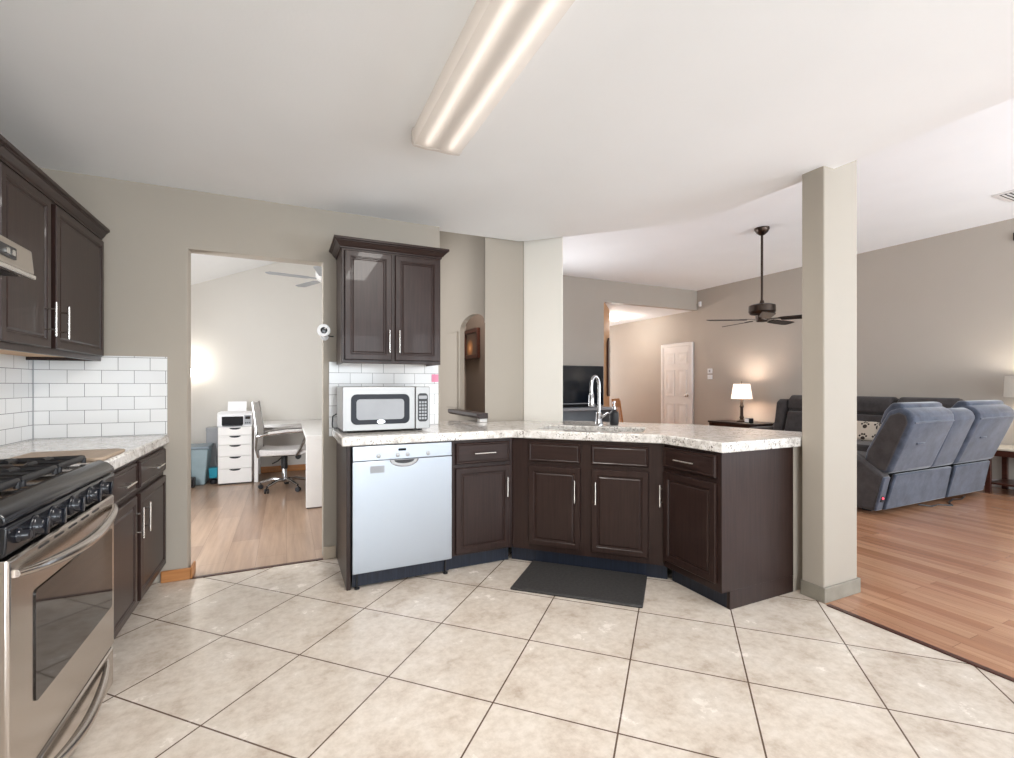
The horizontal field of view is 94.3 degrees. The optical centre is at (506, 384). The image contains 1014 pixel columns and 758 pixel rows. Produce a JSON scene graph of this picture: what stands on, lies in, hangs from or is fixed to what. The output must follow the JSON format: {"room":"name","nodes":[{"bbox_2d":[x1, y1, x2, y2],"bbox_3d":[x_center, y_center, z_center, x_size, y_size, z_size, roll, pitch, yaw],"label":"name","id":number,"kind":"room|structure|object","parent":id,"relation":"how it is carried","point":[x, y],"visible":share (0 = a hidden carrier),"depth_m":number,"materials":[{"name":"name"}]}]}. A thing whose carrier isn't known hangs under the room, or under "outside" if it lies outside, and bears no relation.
{"room":"kitchen","nodes":[
{"label":"kitchen","id":0,"kind":"room"},
{"bbox_2d":[191,253,276,284],"bbox_3d":[-2.736,-1.653,4.863,2.980,1.313,3.810,0,0,-25],"label":"ceiling","id":1,"kind":"structure","parent":0,"point":[204,268],"depth_m":5.89,"materials":[{"name":"white paint"}]},
{"bbox_2d":[265,266,321,286],"bbox_3d":[-2.167,-1.558,5.525,1.198,0.686,1.204,0,0,-25],"label":"ceiling fan","id":2,"kind":"object","parent":1,"relation":"hanging from","point":[318,269],"visible":0.42,"depth_m":5.39,"materials":[{"name":"white paint"}]},
{"bbox_2d":[40,168,439,583],"bbox_3d":[-1.624,-0.430,3.204,2.377,3.300,0.120,0,0,-25],"label":"wall","id":3,"kind":"structure","parent":0,"point":[155,230],"depth_m":2.94,"materials":[{"name":"beige paint"}]},
{"bbox_2d":[33,360,33,439],"bbox_3d":[-2.661,0.093,2.639,0.004,0.533,0.004,0,0,-25],"label":"trim","id":4,"kind":"structure","parent":3,"relation":"attached to","point":[33,360],"depth_m":2.64,"materials":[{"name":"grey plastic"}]},
{"bbox_2d":[34,356,166,439],"bbox_3d":[-2.384,0.093,2.776,0.622,0.533,0.008,0,0,-25],"label":"backsplash","id":5,"kind":"structure","parent":3,"relation":"attached to","point":[112,396],"depth_m":2.77,"materials":[{"name":"white tile"}]},
{"bbox_2d":[161,561,195,582],"bbox_3d":[-2.082,1.184,2.981,0.164,0.072,0.134,0,0,-25],"label":"baseboard","id":6,"kind":"structure","parent":3,"relation":"in","point":[184,573],"depth_m":2.92,"materials":[{"name":"brown wood"}]},
{"bbox_2d":[191,558,322,578],"bbox_3d":[-1.644,1.218,3.128,0.783,0.005,0.030,0,0,-25],"label":"trim","id":7,"kind":"structure","parent":3,"relation":"attached to","point":[283,564],"depth_m":3.11,"materials":[{"name":"brown wood"}]},
{"bbox_2d":[317,324,333,340],"bbox_3d":[-1.258,-0.363,3.247,0.090,0.104,0.135,0,0,-9],"label":"security camera","id":8,"kind":"object","parent":3,"relation":"attached to","point":[323,330],"visible":1,"depth_m":3.19,"materials":[{"name":"white plastic"}]},
{"bbox_2d":[324,545,335,558],"bbox_3d":[-1.246,1.177,3.307,0.082,0.085,0.014,0,0,-25],"label":"baseboard","id":9,"kind":"structure","parent":3,"relation":"attached to","point":[330,551],"depth_m":3.30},
{"bbox_2d":[329,362,437,435],"bbox_3d":[-0.893,0.098,3.476,0.794,0.525,0.008,0,0,-25],"label":"backsplash","id":10,"kind":"structure","parent":3,"relation":"attached to","point":[345,374],"depth_m":3.46,"materials":[{"name":"white tile"}]},
{"bbox_2d":[432,374,437,381],"bbox_3d":[-0.556,-0.052,3.628,0.054,0.059,0.002,0,0,-25],"label":"sticky note","id":11,"kind":"object","parent":10,"relation":"attached to","point":[434,376],"visible":1,"depth_m":3.63,"materials":[{"name":"pink paper"}]},
{"bbox_2d":[329,235,448,365],"bbox_3d":[-0.827,-0.546,3.298,0.762,0.808,0.386,0,0,-25],"label":"upper cabinet","id":12,"kind":"object","parent":3,"relation":"attached to","point":[388,293],"visible":1,"depth_m":3.15,"materials":[{"name":"brown wood"}]},
{"bbox_2d":[191,262,321,466],"bbox_3d":[-3.520,-0.580,6.533,2.980,3.600,0.120,0,0,-25],"label":"wall","id":13,"kind":"structure","parent":0,"point":[255,337],"depth_m":6.52,"materials":[{"name":"paint"}]},
{"bbox_2d":[191,368,199,377],"bbox_3d":[-4.070,-0.158,6.116,0.136,0.127,0.168,0,0,-25],"label":"wall light","id":14,"kind":"object","parent":13,"relation":"attached to","point":[195,372],"visible":0.88,"depth_m":6.07,"materials":[{"name":"white glass"}]},
{"bbox_2d":[261,464,305,472],"bbox_3d":[-3.478,1.177,6.478,2.690,0.085,0.014,0,0,-25],"label":"baseboard","id":15,"kind":"structure","parent":13,"relation":"attached to","point":[268,469],"depth_m":6.61,"materials":[{"name":"brown wood"}]},
{"bbox_2d":[440,231,484,420],"bbox_3d":[-0.648,-0.365,4.963,0.045,3.170,2.264,0,0,-25],"label":"wall","id":16,"kind":"structure","parent":0,"point":[462,269],"depth_m":4.52,"materials":[{"name":"beige paint"}]},
{"bbox_2d":[447,332,457,407],"bbox_3d":[-0.545,-0.147,4.671,0.014,0.735,0.320,0,0,-25],"label":"trim","id":17,"kind":"structure","parent":16,"relation":"attached to","point":[452,339],"depth_m":4.64,"materials":[{"name":"beige paint"}]},
{"bbox_2d":[448,409,487,418],"bbox_3d":[-0.362,0.253,4.180,0.098,0.045,0.765,0,0,-25],"label":"trim","id":18,"kind":"structure","parent":16,"relation":"attached to","point":[474,414],"depth_m":4.01,"materials":[{"name":"brown wood"}]},
{"bbox_2d":[477,418,486,421],"bbox_3d":[-0.205,0.290,3.878,0.065,0.028,0.055,0,0,-25],"label":"trim","id":19,"kind":"structure","parent":16,"relation":"attached to","point":[478,420],"depth_m":3.86,"materials":[{"name":"white paint"}]},
{"bbox_2d":[464,326,465,409],"bbox_3d":[-0.892,-0.365,6.254,0.700,3.170,0.120,0,0,-25],"label":"wall","id":20,"kind":"structure","parent":0,"point":[465,326],"depth_m":6.34,"materials":[{"name":"brown paint"}]},
{"bbox_2d":[466,314,484,412],"bbox_3d":[-0.311,-0.365,5.980,0.120,3.170,3.190,0,0,-25],"label":"wall","id":21,"kind":"structure","parent":0,"point":[475,368],"depth_m":6.01,"materials":[{"name":"paint"}]},
{"bbox_2d":[464,327,479,359],"bbox_3d":[-0.459,-0.531,6.104,0.039,0.387,0.500,0,0,-25],"label":"framed picture","id":22,"kind":"object","parent":21,"relation":"attached to","point":[471,336],"visible":0.94,"depth_m":6.06,"materials":[{"name":"brown wood"}]},
{"bbox_2d":[466,332,475,355],"bbox_3d":[-0.453,-0.530,6.106,0.024,0.280,0.400,0,0,-25],"label":"print","id":23,"kind":"object","parent":22,"relation":"attached to","point":[470,336],"depth_m":6.09},
{"bbox_2d":[485,237,523,421],"bbox_3d":[-0.013,-0.365,4.076,0.438,3.170,0.130,0,0,-25],"label":"wall pier","id":24,"kind":"object","parent":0,"point":[504,259],"visible":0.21,"depth_m":4.00,"materials":[{"name":"beige paint"}]},
{"bbox_2d":[0,0,1013,240],"bbox_3d":[0.502,-1.580,0.581,4.237,0.700,6.625,0,0,-25],"label":"ceiling","id":25,"kind":"structure","parent":0,"point":[629,114],"depth_m":2.02,"materials":[{"name":"white paint"}]},
{"bbox_2d":[412,0,574,155],"bbox_3d":[-0.085,-1.186,1.752,0.249,0.087,1.224,0,0,-25],"label":"fluorescent ceiling light","id":26,"kind":"object","parent":25,"relation":"attached to","point":[498,39],"visible":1,"depth_m":1.70,"materials":[{"name":"white paint"}]},
{"bbox_2d":[70,547,1013,757],"bbox_3d":[0.539,1.270,0.549,4.277,0.100,6.535,0,0,-25],"label":"floor tile","id":27,"kind":"structure","parent":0,"point":[286,661],"depth_m":1.94,"materials":[{"name":"beige tile"}]},
{"bbox_2d":[0,455,117,757],"bbox_3d":[-1.683,0.742,1.386,0.751,0.957,0.806,0,0,-25],"label":"gas range","id":28,"kind":"object","parent":27,"relation":"on","point":[58,515],"visible":1,"depth_m":1.40,"materials":[{"name":"silver metal"}]},
{"bbox_2d":[0,462,90,497],"bbox_3d":[-1.718,0.312,1.370,0.615,0.029,0.800,0,0,-25],"label":"cooktop","id":29,"kind":"object","parent":28,"relation":"in","point":[18,490],"depth_m":1.48,"materials":[{"name":"black metal"}]},
{"bbox_2d":[107,446,165,638],"bbox_3d":[-2.119,0.791,2.267,0.652,0.858,1.135,0,0,-25],"label":"base cabinet","id":30,"kind":"object","parent":27,"relation":"on","point":[139,491],"visible":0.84,"depth_m":2.37,"materials":[{"name":"brown wood"}]},
{"bbox_2d":[0,435,168,469],"bbox_3d":[-2.133,0.334,2.258,0.633,0.055,1.141,0,0,-25],"label":"countertop","id":31,"kind":"structure","parent":30,"relation":"on","point":[135,447],"depth_m":2.38,"materials":[{"name":"stone"}]},
{"bbox_2d":[8,448,124,465],"bbox_3d":[-1.837,0.298,1.954,0.335,0.016,0.320,0,0,-25],"label":"cutting board","id":32,"kind":"object","parent":31,"relation":"on","point":[95,454],"visible":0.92,"depth_m":1.98,"materials":[{"name":"brown wood"}]},
{"bbox_2d":[337,441,350,590],"bbox_3d":[-1.069,0.791,3.063,0.024,0.858,0.603,0,0,-25],"label":"surround","id":33,"kind":"object","parent":27,"relation":"on","point":[343,453],"visible":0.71,"depth_m":2.87,"materials":[{"name":"brown wood"}]},
{"bbox_2d":[351,441,451,589],"bbox_3d":[-0.761,0.792,3.168,0.610,0.855,0.628,0,0,-25],"label":"dishwasher","id":34,"kind":"object","parent":27,"relation":"on","point":[401,494],"visible":1,"depth_m":2.88,"materials":[{"name":"white metal"}]},
{"bbox_2d":[449,438,511,568],"bbox_3d":[-0.282,0.791,3.399,0.443,0.858,0.657,0,0,-25],"label":"base cabinet","id":35,"kind":"object","parent":27,"relation":"on","point":[481,468],"visible":0.81,"depth_m":3.14,"materials":[{"name":"brown wood"}]},
{"bbox_2d":[510,560,646,607],"bbox_3d":[0.454,1.212,2.889,0.759,0.016,0.464,0,0,20],"label":"floor mat","id":36,"kind":"object","parent":27,"relation":"on","point":[554,579],"visible":1,"depth_m":2.84,"materials":[{"name":"black rubber"}]},
{"bbox_2d":[512,438,666,578],"bbox_3d":[0.595,0.791,3.334,1.036,0.858,0.658,0,0,20],"label":"base cabinet","id":37,"kind":"object","parent":27,"relation":"on","point":[590,504],"visible":0.97,"depth_m":3.07,"materials":[{"name":"brown wood"}]},
{"bbox_2d":[332,420,801,452],"bbox_3d":[0.416,0.334,3.318,3.262,0.055,1.474,0,0,7],"label":"countertop","id":38,"kind":"structure","parent":37,"relation":"on","point":[721,439],"depth_m":3.03,"materials":[{"name":"stone"}]},
{"bbox_2d":[332,386,429,432],"bbox_3d":[-0.877,0.158,3.246,0.595,0.295,0.415,0,0,-25],"label":"microwave oven","id":39,"kind":"object","parent":38,"relation":"on","point":[359,408],"visible":1,"depth_m":3.07,"materials":[{"name":"silver metal"}]},
{"bbox_2d":[589,375,608,424],"bbox_3d":[0.692,0.115,3.524,0.134,0.382,0.133,0,0,-37],"label":"kitchen faucet","id":40,"kind":"object","parent":38,"relation":"on","point":[599,416],"visible":1,"depth_m":3.55,"materials":[{"name":"silver metal"}]},
{"bbox_2d":[595,412,602,424],"bbox_3d":[0.700,0.256,3.576,0.059,0.100,0.060,0,0,-37],"label":"faucet","id":41,"kind":"object","parent":40,"relation":"attached to","point":[599,416],"depth_m":3.55,"materials":[{"name":"silver metal"}]},
{"bbox_2d":[610,401,618,424],"bbox_3d":[0.823,0.214,3.593,0.067,0.182,0.085,0,0,-12],"label":"soap dispenser","id":42,"kind":"object","parent":38,"relation":"on","point":[614,415],"visible":1,"depth_m":3.58,"materials":[{"name":"black plastic"}]},
{"bbox_2d":[610,409,618,424],"bbox_3d":[0.821,0.245,3.601,0.068,0.120,0.067,0,0,20],"label":"bottle","id":43,"kind":"object","parent":42,"relation":"attached to","point":[614,415],"depth_m":3.57,"materials":[{"name":"black plastic"}]},
{"bbox_2d":[659,444,792,609],"bbox_3d":[1.305,0.791,2.828,0.650,0.858,0.428,0,0,-25],"label":"base cabinet","id":44,"kind":"object","parent":27,"relation":"on","point":[728,517],"visible":0.93,"depth_m":2.66,"materials":[{"name":"brown wood"}]},
{"bbox_2d":[524,237,562,421],"bbox_3d":[0.324,-0.365,4.071,0.365,3.170,0.132,0,0,23],"label":"wall","id":45,"kind":"structure","parent":0,"point":[543,258],"depth_m":4.00,"materials":[{"name":"white paint"}]},
{"bbox_2d":[154,470,1013,677],"bbox_3d":[0.994,1.270,4.941,9.800,0.100,14.100,0,0,-25],"label":"floor","id":46,"kind":"structure","parent":0,"point":[942,577],"depth_m":3.42,"materials":[{"name":"brown wood"}]},
{"bbox_2d":[191,477,195,487],"bbox_3d":[-3.785,1.157,5.574,0.145,0.114,0.102,0,0,-25],"label":"speaker box","id":47,"kind":"object","parent":46,"relation":"on","point":[193,479],"visible":0.44,"depth_m":5.56,"materials":[{"name":"plastic"}]},
{"bbox_2d":[191,443,213,484],"bbox_3d":[-3.933,0.983,5.790,0.500,0.475,0.405,0,0,-25],"label":"storage bin","id":48,"kind":"object","parent":46,"relation":"on","point":[200,452],"visible":0.34,"depth_m":5.71,"materials":[{"name":"blue plastic"}]},
{"bbox_2d":[206,426,217,479],"bbox_3d":[-3.836,0.886,6.175,0.179,0.668,0.204,0,0,-25],"label":"box","id":49,"kind":"object","parent":46,"relation":"on","point":[211,432],"visible":0.45,"depth_m":6.08,"materials":[{"name":"plastic"}]},
{"bbox_2d":[209,467,217,483],"bbox_3d":[-3.625,1.120,5.810,0.095,0.200,0.119,0,0,-25],"label":"container","id":50,"kind":"object","parent":46,"relation":"on","point":[213,471],"visible":0.93,"depth_m":5.77,"materials":[{"name":"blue plastic"}]},
{"bbox_2d":[214,440,217,478],"bbox_3d":[-3.696,0.893,6.006,0.038,0.652,0.186,0,0,-15],"label":"cable","id":51,"kind":"object","parent":46,"relation":"on","point":[217,440],"visible":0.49,"depth_m":5.95,"materials":[{"name":"grey plastic"}]},
{"bbox_2d":[217,401,253,426],"bbox_3d":[-3.425,0.364,5.943,0.380,0.300,0.390,0,0,-25],"label":"printer","id":52,"kind":"object","parent":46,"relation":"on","point":[236,415],"visible":0.97,"depth_m":5.85,"materials":[{"name":"white plastic"}]},
{"bbox_2d":[218,424,253,484],"bbox_3d":[-3.453,0.868,6.014,0.364,0.705,0.538,0,0,-25],"label":"drawer unit","id":53,"kind":"object","parent":46,"relation":"on","point":[235,444],"visible":0.91,"depth_m":5.78,"materials":[{"name":"white laminate"}]},
{"bbox_2d":[251,401,305,493],"bbox_3d":[-2.635,0.704,5.543,0.612,1.031,0.586,0,0,-20],"label":"office chair","id":54,"kind":"object","parent":46,"relation":"on","point":[261,450],"visible":0.84,"depth_m":5.39,"materials":[{"name":"silver metal"}]},
{"bbox_2d":[254,419,321,508],"bbox_3d":[-2.369,0.860,5.715,1.310,0.720,2.320,0,0,-25],"label":"office desk","id":55,"kind":"object","parent":46,"relation":"on","point":[312,429],"visible":0.41,"depth_m":4.67,"materials":[{"name":"white laminate"}]},
{"bbox_2d":[563,406,611,421],"bbox_3d":[1.121,0.803,8.083,1.440,0.834,0.560,0,0,-25],"label":"stand","id":56,"kind":"object","parent":46,"relation":"on","point":[569,414],"visible":0.05,"depth_m":8.34,"materials":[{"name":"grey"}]},
{"bbox_2d":[563,403,594,407],"bbox_3d":[1.063,0.345,7.854,0.940,0.071,0.104,0,0,-25],"label":"soundbar","id":57,"kind":"object","parent":56,"relation":"on","point":[568,405],"visible":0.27,"depth_m":7.87,"materials":[{"name":"grey plastic"}]},
{"bbox_2d":[563,404,588,407],"bbox_3d":[1.084,0.345,7.809,0.840,0.055,0.004,0,0,-25],"label":"grille","id":58,"kind":"object","parent":57,"relation":"attached to","point":[564,405],"depth_m":7.84,"materials":[{"name":"black fabric"}]},
{"bbox_2d":[563,365,602,406],"bbox_3d":[1.149,0.025,8.118,1.240,0.720,0.220,0,0,-25],"label":"television","id":59,"kind":"object","parent":56,"relation":"on","point":[576,379],"visible":0.41,"depth_m":8.16,"materials":[{"name":"black plastic"}]},
{"bbox_2d":[611,398,622,421],"bbox_3d":[2.424,0.750,9.508,0.500,0.940,0.440,0,0,35],"label":"wooden chair","id":60,"kind":"object","parent":46,"relation":"on","point":[618,402],"visible":0.32,"depth_m":9.70,"materials":[{"name":"brown wood"}]},
{"bbox_2d":[708,419,773,427],"bbox_3d":[4.197,0.938,8.378,0.600,0.565,1.000,0,0,-25],"label":"side table","id":61,"kind":"object","parent":46,"relation":"on","point":[727,423],"visible":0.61,"depth_m":8.21,"materials":[{"name":"brown wood"}]},
{"bbox_2d":[731,381,752,421],"bbox_3d":[4.179,0.295,8.370,0.350,0.720,0.350,0,0,-25],"label":"table lamp","id":62,"kind":"object","parent":61,"relation":"on","point":[741,391],"visible":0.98,"depth_m":8.27,"materials":[{"name":"white fabric"}]},
{"bbox_2d":[745,418,753,422],"bbox_3d":[4.165,0.612,8.091,0.084,0.085,0.140,0,0,-5],"label":"alarm clock","id":63,"kind":"object","parent":61,"relation":"on","point":[747,420],"visible":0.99,"depth_m":8.03,"materials":[{"name":"black plastic"}]},
{"bbox_2d":[750,395,964,431],"bbox_3d":[4.799,0.688,6.672,0.878,1.063,2.500,0,0,-25],"label":"reclining sofa","id":64,"kind":"object","parent":46,"relation":"on","point":[788,416],"visible":0.27,"depth_m":6.50,"materials":[{"name":"grey fabric"}]},
{"bbox_2d":[784,411,801,431],"bbox_3d":[4.557,0.603,7.122,0.205,0.393,0.660,0,0,-25],"label":"lumbar cushion","id":65,"kind":"object","parent":64,"relation":"on","point":[792,419],"depth_m":7.28,"materials":[{"name":"grey fabric"}]},
{"bbox_2d":[857,421,880,441],"bbox_3d":[4.732,0.612,6.298,0.173,0.257,0.460,0,0,-25],"label":"throw pillow","id":66,"kind":"object","parent":64,"relation":"on","point":[866,430],"visible":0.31,"depth_m":6.17,"materials":[{"name":"beige fabric"}]},
{"bbox_2d":[857,414,882,423],"bbox_3d":[4.867,0.603,6.461,0.205,0.393,0.660,0,0,-25],"label":"lumbar cushion","id":67,"kind":"object","parent":64,"relation":"on","point":[860,417],"depth_m":6.36,"materials":[{"name":"grey fabric"}]},
{"bbox_2d":[857,400,1013,510],"bbox_3d":[4.235,0.691,5.085,2.110,1.058,1.193,0,0,-25],"label":"reclining loveseat","id":68,"kind":"object","parent":46,"relation":"on","point":[919,452],"visible":0.86,"depth_m":4.50,"materials":[{"name":"fabric"}]},
{"bbox_2d":[918,496,964,506],"bbox_3d":[4.593,1.207,4.863,0.956,0.028,0.154,0,0,-25],"label":"power cable","id":69,"kind":"object","parent":46,"relation":"on","point":[963,496],"visible":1,"depth_m":4.75,"materials":[{"name":"black plastic"}]},
{"bbox_2d":[985,445,1013,492],"bbox_3d":[5.784,0.963,5.152,0.490,0.515,0.690,0,0,-25],"label":"end table","id":70,"kind":"object","parent":46,"relation":"on","point":[1006,452],"visible":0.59,"depth_m":5.32,"materials":[{"name":"wood"}]},
{"bbox_2d":[991,479,1013,486],"bbox_3d":[5.788,1.110,5.154,0.420,0.020,0.610,0,0,-25],"label":"shelf","id":71,"kind":"object","parent":70,"relation":"attached to","point":[1004,482],"depth_m":5.30,"materials":[{"name":"brown wood"}]},
{"bbox_2d":[1003,376,1013,396],"bbox_3d":[5.763,0.279,5.136,0.470,0.850,0.470,0,0,-25],"label":"table lamp","id":72,"kind":"object","parent":70,"relation":"on","point":[1008,380],"visible":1,"depth_m":5.19,"materials":[{"name":"white fabric"}]},
{"bbox_2d":[604,303,608,406],"bbox_3d":[1.501,-0.165,10.688,0.584,2.770,3.918,0,0,-17],"label":"wall","id":73,"kind":"structure","parent":0,"point":[606,309],"depth_m":8.99,"materials":[{"name":"beige paint"}]},
{"bbox_2d":[607,338,609,395],"bbox_3d":[2.002,-0.355,9.231,0.028,1.150,0.260,0,0,20],"label":"arched niche","id":74,"kind":"object","parent":73,"relation":"attached to","point":[608,340],"visible":1,"depth_m":9.11,"materials":[{"name":"brown wood"}]},
{"bbox_2d":[563,275,696,405],"bbox_3d":[1.475,-0.480,8.647,5.380,3.400,0.120,0,0,-25],"label":"wall","id":75,"kind":"structure","parent":0,"point":[584,299],"depth_m":8.65,"materials":[{"name":"beige paint"}]},
{"bbox_2d":[605,303,689,325],"bbox_3d":[1.958,-1.615,11.006,2.500,0.130,3.740,0,0,-25],"label":"ceiling","id":76,"kind":"structure","parent":0,"point":[629,313],"depth_m":10.05,"materials":[{"name":"white paint"}]},
{"bbox_2d":[609,316,621,320],"bbox_3d":[2.455,-1.500,10.653,0.280,0.100,0.277,0,0,-25],"label":"hall ceiling light","id":77,"kind":"object","parent":76,"relation":"attached to","point":[613,318],"visible":1,"depth_m":10.57,"materials":[{"name":"white paint"}]},
{"bbox_2d":[563,98,1013,290],"bbox_3d":[3.114,-2.025,3.837,6.900,0.150,10.300,0,0,-25],"label":"ceiling","id":78,"kind":"structure","parent":0,"point":[945,179],"depth_m":5.50,"materials":[{"name":"white paint"}]},
{"bbox_2d":[707,226,801,326],"bbox_3d":[3.188,-1.365,5.869,1.261,1.170,1.273,0,0,-25],"label":"ceiling fan","id":79,"kind":"object","parent":78,"relation":"hanging from","point":[762,311],"visible":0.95,"depth_m":5.79,"materials":[{"name":"brown metal"}]},
{"bbox_2d":[993,190,1013,201],"bbox_3d":[5.227,-1.942,4.774,0.400,0.016,0.300,0,0,-25],"label":"ceiling vent","id":80,"kind":"object","parent":78,"relation":"in","point":[1008,196],"visible":1,"depth_m":4.82,"materials":[{"name":"white paint"}]},
{"bbox_2d":[793,446,801,590],"bbox_3d":[0.674,0.791,3.432,2.511,0.858,0.457,0,0,22],"label":"wall","id":81,"kind":"structure","parent":0,"point":[797,451],"depth_m":2.79,"materials":[{"name":"beige paint"}]},
{"bbox_2d":[827,604,1013,681],"bbox_3d":[2.755,1.217,0.520,0.030,0.006,4.600,0,0,-25],"label":"trim","id":82,"kind":"structure","parent":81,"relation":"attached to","point":[977,665],"depth_m":2.19,"materials":[{"name":"brown wood"}]},
{"bbox_2d":[609,218,1013,479],"bbox_3d":[5.303,-0.480,6.964,0.120,3.400,14.100,0,0,-25],"label":"wall","id":83,"kind":"structure","parent":0,"point":[935,315],"depth_m":6.76,"materials":[{"name":"beige paint"}]},
{"bbox_2d":[661,342,692,423],"bbox_3d":[3.658,0.157,10.202,0.104,2.126,0.900,0,0,-25],"label":"door","id":84,"kind":"structure","parent":83,"relation":"in","point":[676,358],"depth_m":10.17,"materials":[{"name":"white paint"}]},
{"bbox_2d":[992,479,1013,488],"bbox_3d":[6.071,1.175,5.170,0.014,0.090,10.200,0,0,-25],"label":"baseboard","id":85,"kind":"structure","parent":83,"relation":"attached to","point":[993,485],"depth_m":5.61,"materials":[{"name":"white paint"}]},
{"bbox_2d":[802,160,856,587],"bbox_3d":[1.895,-0.365,2.760,0.318,3.170,0.127,0,0,-25],"label":"column","id":86,"kind":"structure","parent":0,"point":[829,195],"depth_m":2.70,"materials":[{"name":"beige paint"}]},
{"bbox_2d":[800,577,860,603],"bbox_3d":[1.897,1.177,2.755,0.342,0.085,0.139,0,0,-25],"label":"baseboard","id":87,"kind":"structure","parent":86,"relation":"attached to","point":[831,593],"depth_m":2.69,"materials":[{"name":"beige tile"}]},
{"bbox_3d":[-1.366,-0.005,-0.283,0.120,2.450,6.650,0,0,-25],"label":"wall","id":88,"kind":"structure","parent":0,"visible":0},
{"bbox_2d":[0,134,6,145],"bbox_3d":[-1.826,-0.736,1.269,0.366,0.332,0.840,0,0,-25],"label":"upper cabinet","id":89,"kind":"object","parent":88,"relation":"attached to","point":[3,140],"visible":1,"depth_m":1.71,"materials":[{"name":"brown wood"}]},
{"bbox_2d":[0,235,35,279],"bbox_3d":[-1.722,-0.469,1.213,0.492,0.199,0.762,0,0,-25],"label":"range hood","id":90,"kind":"object","parent":89,"relation":"attached to","point":[15,260],"visible":1,"depth_m":1.55,"materials":[{"name":"silver metal"}]},
{"bbox_2d":[5,247,9,253],"bbox_3d":[-1.582,-0.427,1.489,0.004,0.018,0.020,0,0,-25],"label":"switch","id":91,"kind":"object","parent":90,"relation":"attached to","point":[7,249],"depth_m":1.48,"materials":[{"name":"plastic"}]},
{"bbox_2d":[0,354,32,446],"bbox_3d":[-2.111,0.093,1.455,0.008,0.533,2.630,0,0,-25],"label":"backsplash","id":92,"kind":"structure","parent":88,"relation":"attached to","point":[16,372],"depth_m":2.47,"materials":[{"name":"white tile"}]},
{"bbox_2d":[0,140,109,360],"bbox_3d":[-2.234,-0.519,2.158,0.383,0.765,1.118,0,0,-25],"label":"upper cabinet","id":93,"kind":"object","parent":88,"relation":"attached to","point":[58,315],"visible":0.99,"depth_m":2.07,"materials":[{"name":"brown wood"}]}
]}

